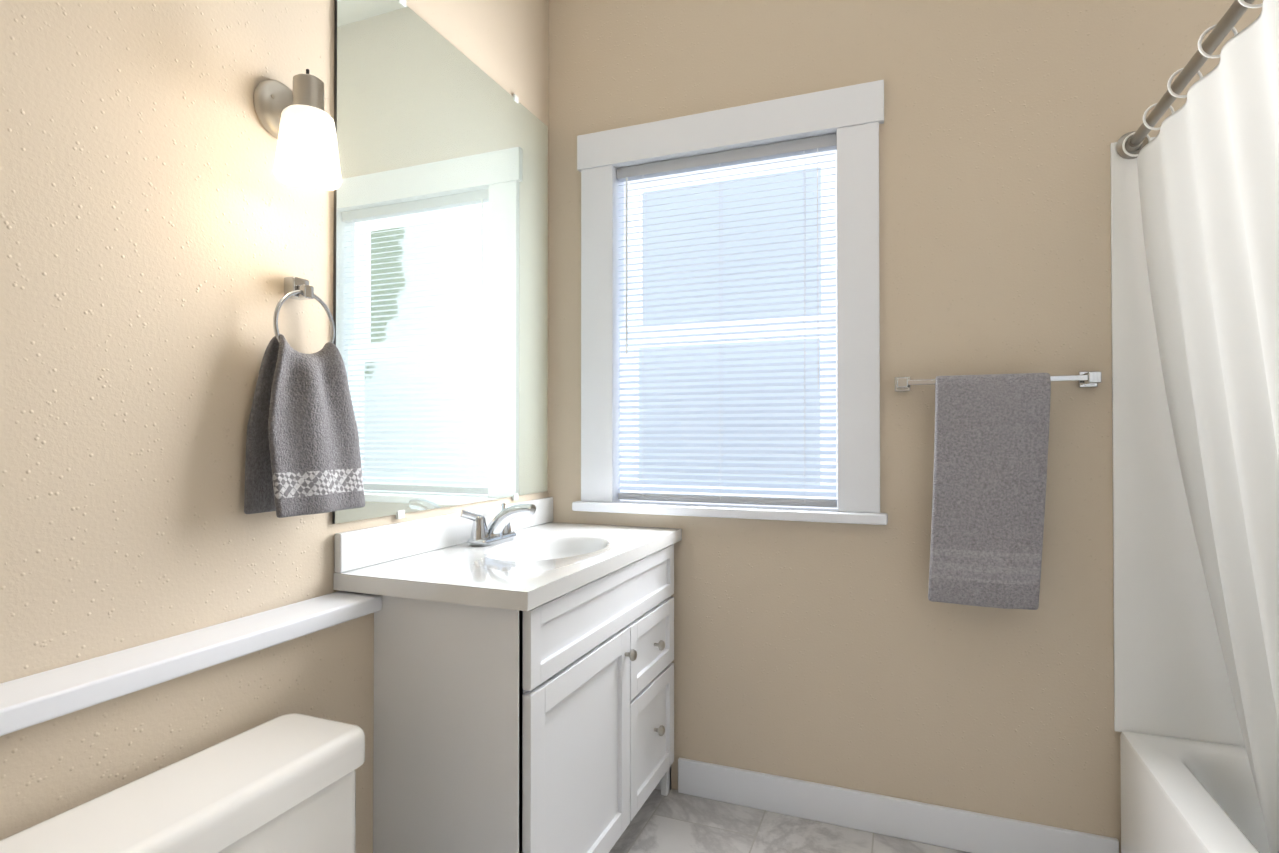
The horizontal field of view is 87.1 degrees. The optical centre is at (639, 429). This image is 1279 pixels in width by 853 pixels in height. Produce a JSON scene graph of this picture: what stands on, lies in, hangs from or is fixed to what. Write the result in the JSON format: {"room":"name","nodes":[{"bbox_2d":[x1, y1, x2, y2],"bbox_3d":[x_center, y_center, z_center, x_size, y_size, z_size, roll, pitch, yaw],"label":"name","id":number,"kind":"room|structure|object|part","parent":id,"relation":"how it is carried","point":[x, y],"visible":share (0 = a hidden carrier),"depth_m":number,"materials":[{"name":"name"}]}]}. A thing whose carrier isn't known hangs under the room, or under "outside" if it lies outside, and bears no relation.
{"room":"bathroom","nodes":[
{"label":"bathroom","id":0,"kind":"room"},
{"bbox_2d":[0,613,373,852],"bbox_3d":[-0.991,0.747,0.467,0.090,0.750,2.093,0,-1,22],"label":"wall bump-out","id":1,"kind":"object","parent":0,"point":[55,766],"visible":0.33,"depth_m":1.06,"materials":[{"name":"beige paint"}]},
{"bbox_2d":[0,0,548,682],"bbox_3d":[-0.921,-0.244,0.937,0.120,2.740,3.240,0,-1,22],"label":"wall","id":2,"kind":"structure","parent":0,"point":[164,230],"depth_m":1.10,"materials":[{"name":"beige paint"}]},
{"bbox_2d":[0,591,381,735],"bbox_3d":[-0.980,0.355,0.467,0.114,0.034,2.093,0,-1,22],"label":"trim","id":3,"kind":"structure","parent":2,"relation":"attached to","point":[32,700],"depth_m":1.02,"materials":[{"name":"white paint"}]},
{"bbox_2d":[253,69,341,190],"bbox_3d":[-0.633,-0.570,1.271,0.167,0.217,0.143,0,-1,22],"label":"sconce","id":4,"kind":"object","parent":2,"relation":"attached to","point":[298,122],"visible":1,"depth_m":1.23,"materials":[{"name":"white glass"}]},
{"bbox_3d":[-0.695,-0.622,1.313,0.021,0.112,0.112,0,-1,22],"label":"plate","id":5,"kind":"part","parent":4,"relation":"part of","materials":[{"name":"silver metal"}]},
{"bbox_3d":[-0.614,-0.529,1.248,0.054,0.098,0.054,0,-1,22],"label":"bulb","id":6,"kind":"part","parent":4,"relation":"part of","materials":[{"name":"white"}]},
{"bbox_3d":[-0.614,-0.524,1.248,0.114,0.124,0.114,0,-1,22],"label":"lamp shade","id":7,"kind":"part","parent":4,"relation":"part of","materials":[{"name":"white glass"}]},
{"bbox_2d":[293,73,323,110],"bbox_3d":[-0.614,-0.616,1.248,0.053,0.066,0.053,0,-1,22],"label":"socket","id":8,"kind":"object","parent":4,"relation":"attached to","point":[308,90],"depth_m":1.23,"materials":[{"name":"silver metal"}]},
{"bbox_2d":[244,276,364,517],"bbox_3d":[-0.648,-0.070,1.322,0.097,0.461,0.221,0,-1,22],"label":"towel ring","id":9,"kind":"object","parent":2,"relation":"attached to","point":[303,456],"visible":1,"depth_m":1.28,"materials":[{"name":"grey fabric"}]},
{"bbox_3d":[-0.681,-0.280,1.337,0.028,0.040,0.040,0,-1,22],"label":"post","id":10,"kind":"part","parent":9,"relation":"part of","materials":[{"name":"silver metal"}]},
{"bbox_2d":[332,0,547,523],"bbox_3d":[-0.482,-0.415,1.863,0.009,1.264,0.912,0,-1,22],"label":"mirror","id":11,"kind":"object","parent":2,"relation":"attached to","point":[440,291],"visible":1,"depth_m":1.74,"materials":[{"name":"clear glass"}]},
{"bbox_2d":[334,497,552,572],"bbox_3d":[-0.472,0.267,1.865,0.019,0.085,0.929,0,-1,22],"label":"backsplash","id":12,"kind":"structure","parent":2,"relation":"attached to","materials":[{"name":"white stone"}]},
{"bbox_2d":[609,789,969,852],"bbox_3d":[0.269,1.172,0.451,2.680,0.100,3.240,0,-1,22],"label":"floor","id":13,"kind":"structure","parent":0,"point":[673,821],"depth_m":1.89,"materials":[{"name":"tile"}]},
{"bbox_2d":[0,713,364,852],"bbox_3d":[-0.445,0.811,0.871,0.593,0.628,0.492,0,-1,22],"label":"toilet","id":14,"kind":"object","parent":13,"relation":"on","point":[285,783],"visible":0.98,"depth_m":0.96,"materials":[{"name":"white ceramic"}]},
{"bbox_3d":[-0.632,0.660,0.947,0.167,0.212,0.468,0,-1,22],"label":"tank","id":15,"kind":"part","parent":14,"relation":"part of","materials":[{"name":"white ceramic"}]},
{"bbox_2d":[333,497,681,852],"bbox_3d":[-0.253,0.666,1.774,0.492,0.936,0.929,0,-1,22],"label":"bathroom vanity","id":16,"kind":"object","parent":13,"relation":"on","point":[523,678],"visible":1,"depth_m":1.42,"materials":[{"name":"white paint"}]},
{"bbox_3d":[-0.434,0.735,1.383,0.442,0.790,0.018,0,-1,22],"label":"panel","id":17,"kind":"part","parent":16,"relation":"part of","materials":[{"name":"white paint"}]},
{"bbox_2d":[333,522,681,610],"bbox_3d":[-0.260,0.367,1.779,0.477,0.115,0.929,0,-1,22],"label":"countertop","id":18,"kind":"structure","parent":16,"relation":"on","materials":[{"name":"white stone"}]},
{"bbox_2d":[460,503,535,545],"bbox_3d":[-0.361,0.254,1.834,0.164,0.110,0.206,0,-1,22],"label":"faucet","id":19,"kind":"object","parent":18,"relation":"on","point":[498,532],"depth_m":1.81,"materials":[{"name":"silver metal"}]},
{"bbox_3d":[-0.208,0.770,1.326,0.020,0.510,0.055,0,-1,22],"label":"door","id":20,"kind":"part","parent":16,"relation":"part of","materials":[{"name":"white paint"}]},
{"bbox_3d":[-0.126,0.544,1.535,0.020,0.055,0.391,0,-1,22],"label":"door","id":21,"kind":"part","parent":16,"relation":"part of","materials":[{"name":"white paint"}]},
{"bbox_3d":[-0.131,0.772,1.535,0.009,0.400,0.391,0,-1,22],"label":"door","id":22,"kind":"part","parent":16,"relation":"part of","materials":[{"name":"white paint"}]},
{"bbox_3d":[-0.126,0.999,1.531,0.020,0.055,0.391,0,-1,22],"label":"door","id":23,"kind":"part","parent":16,"relation":"part of","materials":[{"name":"white paint"}]},
{"bbox_3d":[-0.044,0.774,1.740,0.020,0.510,0.055,0,-1,22],"label":"door","id":24,"kind":"part","parent":16,"relation":"part of","materials":[{"name":"white paint"}]},
{"bbox_3d":[-0.022,0.579,1.729,0.030,0.029,0.029,0,-1,22],"label":"knob door","id":25,"kind":"part","parent":16,"relation":"part of","materials":[{"name":"silver metal"}]},
{"bbox_3d":[-0.023,0.617,1.794,0.020,0.195,0.045,0,-1,22],"label":"drawer","id":26,"kind":"part","parent":16,"relation":"part of","materials":[{"name":"white paint"}]},
{"bbox_3d":[-0.023,0.877,1.792,0.020,0.305,0.045,0,-1,22],"label":"drawer","id":27,"kind":"part","parent":16,"relation":"part of","materials":[{"name":"white paint"}]},
{"bbox_3d":[0.034,0.543,1.938,0.020,0.045,0.264,0,-1,22],"label":"drawer","id":28,"kind":"part","parent":16,"relation":"part of","materials":[{"name":"white paint"}]},
{"bbox_3d":[0.029,0.878,1.937,0.009,0.215,0.264,0,-1,22],"label":"drawer","id":29,"kind":"part","parent":16,"relation":"part of","materials":[{"name":"white paint"}]},
{"bbox_3d":[0.034,0.748,1.936,0.020,0.045,0.264,0,-1,22],"label":"drawer","id":30,"kind":"part","parent":16,"relation":"part of","materials":[{"name":"white paint"}]},
{"bbox_3d":[0.029,0.618,1.939,0.009,0.105,0.264,0,-1,22],"label":"drawer","id":31,"kind":"part","parent":16,"relation":"part of","materials":[{"name":"white paint"}]},
{"bbox_3d":[0.034,1.008,1.934,0.020,0.045,0.264,0,-1,22],"label":"drawer","id":32,"kind":"part","parent":16,"relation":"part of","materials":[{"name":"white paint"}]},
{"bbox_3d":[0.034,0.693,1.937,0.020,0.045,0.264,0,-1,22],"label":"drawer","id":33,"kind":"part","parent":16,"relation":"part of","materials":[{"name":"white paint"}]},
{"bbox_3d":[0.057,0.861,1.926,0.030,0.029,0.029,0,-1,22],"label":"knob","id":34,"kind":"part","parent":16,"relation":"part of","materials":[{"name":"silver metal"}]},
{"bbox_3d":[0.057,0.618,1.928,0.030,0.029,0.029,0,-1,22],"label":"knob","id":35,"kind":"part","parent":16,"relation":"part of","materials":[{"name":"silver metal"}]},
{"bbox_3d":[-0.108,0.743,2.206,0.442,0.790,0.018,0,-1,22],"label":"panel","id":36,"kind":"part","parent":16,"relation":"part of","materials":[{"name":"white paint"}]},
{"bbox_3d":[0.091,0.619,2.081,0.020,0.195,0.045,0,-1,22],"label":"drawer","id":37,"kind":"part","parent":16,"relation":"part of","materials":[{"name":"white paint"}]},
{"bbox_3d":[0.091,0.879,2.079,0.020,0.305,0.045,0,-1,22],"label":"drawer","id":38,"kind":"part","parent":16,"relation":"part of","materials":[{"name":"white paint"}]},
{"bbox_2d":[1120,731,1270,852],"bbox_3d":[1.293,0.933,0.837,0.796,0.385,1.506,0,-1,22],"label":"bathtub","id":39,"kind":"object","parent":13,"relation":"on","point":[1179,795],"visible":1,"depth_m":1.52,"materials":[{"name":"white ceramic"}]},
{"bbox_2d":[548,0,1262,852],"bbox_3d":[0.844,-0.235,1.914,2.440,2.740,0.120,0,-1,22],"label":"wall","id":40,"kind":"structure","parent":0,"point":[850,656],"depth_m":1.87,"materials":[{"name":"beige paint"}]},
{"bbox_2d":[572,80,887,524],"bbox_3d":[0.261,-0.358,2.121,0.977,1.250,0.168,0,-1,22],"label":"window","id":41,"kind":"structure","parent":40,"relation":"in","point":[852,117],"depth_m":2.07,"materials":[{"name":"white paint"}]},
{"bbox_2d":[617,133,836,507],"bbox_3d":[0.255,-0.318,2.105,0.701,1.095,0.042,0,-1,22],"label":"window blind","id":42,"kind":"object","parent":41,"relation":"attached to","point":[810,145],"visible":0.88,"depth_m":2.09,"materials":[{"name":"white plastic"}]},
{"bbox_3d":[0.276,-0.315,2.158,0.707,1.105,0.063,0,-1,22],"label":"window sash","id":43,"kind":"part","parent":41,"relation":"part of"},
{"bbox_2d":[678,758,1118,852],"bbox_3d":[0.661,1.083,1.901,1.160,0.105,0.016,0,-1,22],"label":"baseboard","id":44,"kind":"structure","parent":40,"relation":"attached to","point":[951,828],"depth_m":1.89,"materials":[{"name":"white paint"}]},
{"bbox_2d":[895,371,1101,609],"bbox_3d":[0.923,0.152,1.753,0.482,0.601,0.110,0,-1,22],"label":"towel rail","id":45,"kind":"object","parent":40,"relation":"attached to","point":[991,442],"visible":1,"depth_m":1.72,"materials":[{"name":"grey fabric"}]},
{"bbox_3d":[0.724,-0.127,1.855,0.028,0.028,0.073,0,-1,22],"label":"post","id":46,"kind":"part","parent":45,"relation":"part of","materials":[{"name":"silver metal"}]},
{"bbox_3d":[0.736,-0.127,1.885,0.040,0.040,0.008,0,-1,22],"label":"plate","id":47,"kind":"part","parent":45,"relation":"part of","materials":[{"name":"silver metal"}]},
{"bbox_2d":[928,373,1050,609],"bbox_3d":[0.901,0.152,1.745,0.288,0.603,0.082,0,-1,22],"label":"towel","id":48,"kind":"object","parent":45,"relation":"hanging from","point":[991,442],"depth_m":1.72,"materials":[{"name":"grey fabric"}]},
{"bbox_3d":[1.147,-0.129,1.722,0.040,0.040,0.008,0,-1,22],"label":"plate","id":49,"kind":"part","parent":45,"relation":"part of","materials":[{"name":"silver metal"}]},
{"bbox_3d":[1.135,-0.129,1.691,0.028,0.028,0.073,0,-1,22],"label":"post","id":50,"kind":"part","parent":45,"relation":"part of","materials":[{"name":"silver metal"}]},
{"bbox_3d":[0.992,-0.251,0.102,0.828,2.740,0.100,0,-1,22],"label":"wall","id":51,"kind":"structure","parent":0,"visible":0},
{"bbox_2d":[1116,0,1254,158],"bbox_3d":[0.956,-0.718,0.987,0.068,0.068,1.508,0,-1,22],"label":"rail","id":52,"kind":"object","parent":51,"relation":"attached to","point":[1136,142],"visible":0.79,"depth_m":1.35,"materials":[{"name":"silver metal"}]},
{"bbox_2d":[1122,0,1278,852],"bbox_3d":[1.133,0.050,1.181,0.240,1.571,0.943,0,-1,22],"label":"shower curtain","id":53,"kind":"object","parent":52,"relation":"hanging from","point":[1208,164],"visible":1,"depth_m":1.31,"materials":[{"name":"white fabric"}]},
{"label":"outside","id":54,"kind":"structure","parent":0,"visible":0},
{"bbox_2d":[639,167,820,484],"bbox_3d":[0.950,-0.407,2.777,6.000,4.100,0.001,0,-1,22],"label":"window glass","id":55,"kind":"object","parent":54,"point":[741,230],"depth_m":2.99,"materials":[{"name":"white"}]},
{"bbox_3d":[1.458,-0.252,-0.008,0.120,2.740,3.240,0,-1,22],"label":"wall","id":56,"kind":"structure","parent":0,"visible":0},
{"bbox_2d":[1110,137,1244,746],"bbox_3d":[1.567,0.014,1.553,0.800,1.485,0.012,0,-1,22],"label":"shower surround","id":57,"kind":"structure","parent":56,"relation":"attached to","point":[1171,678],"depth_m":1.65,"materials":[{"name":"white plastic"}]}
]}

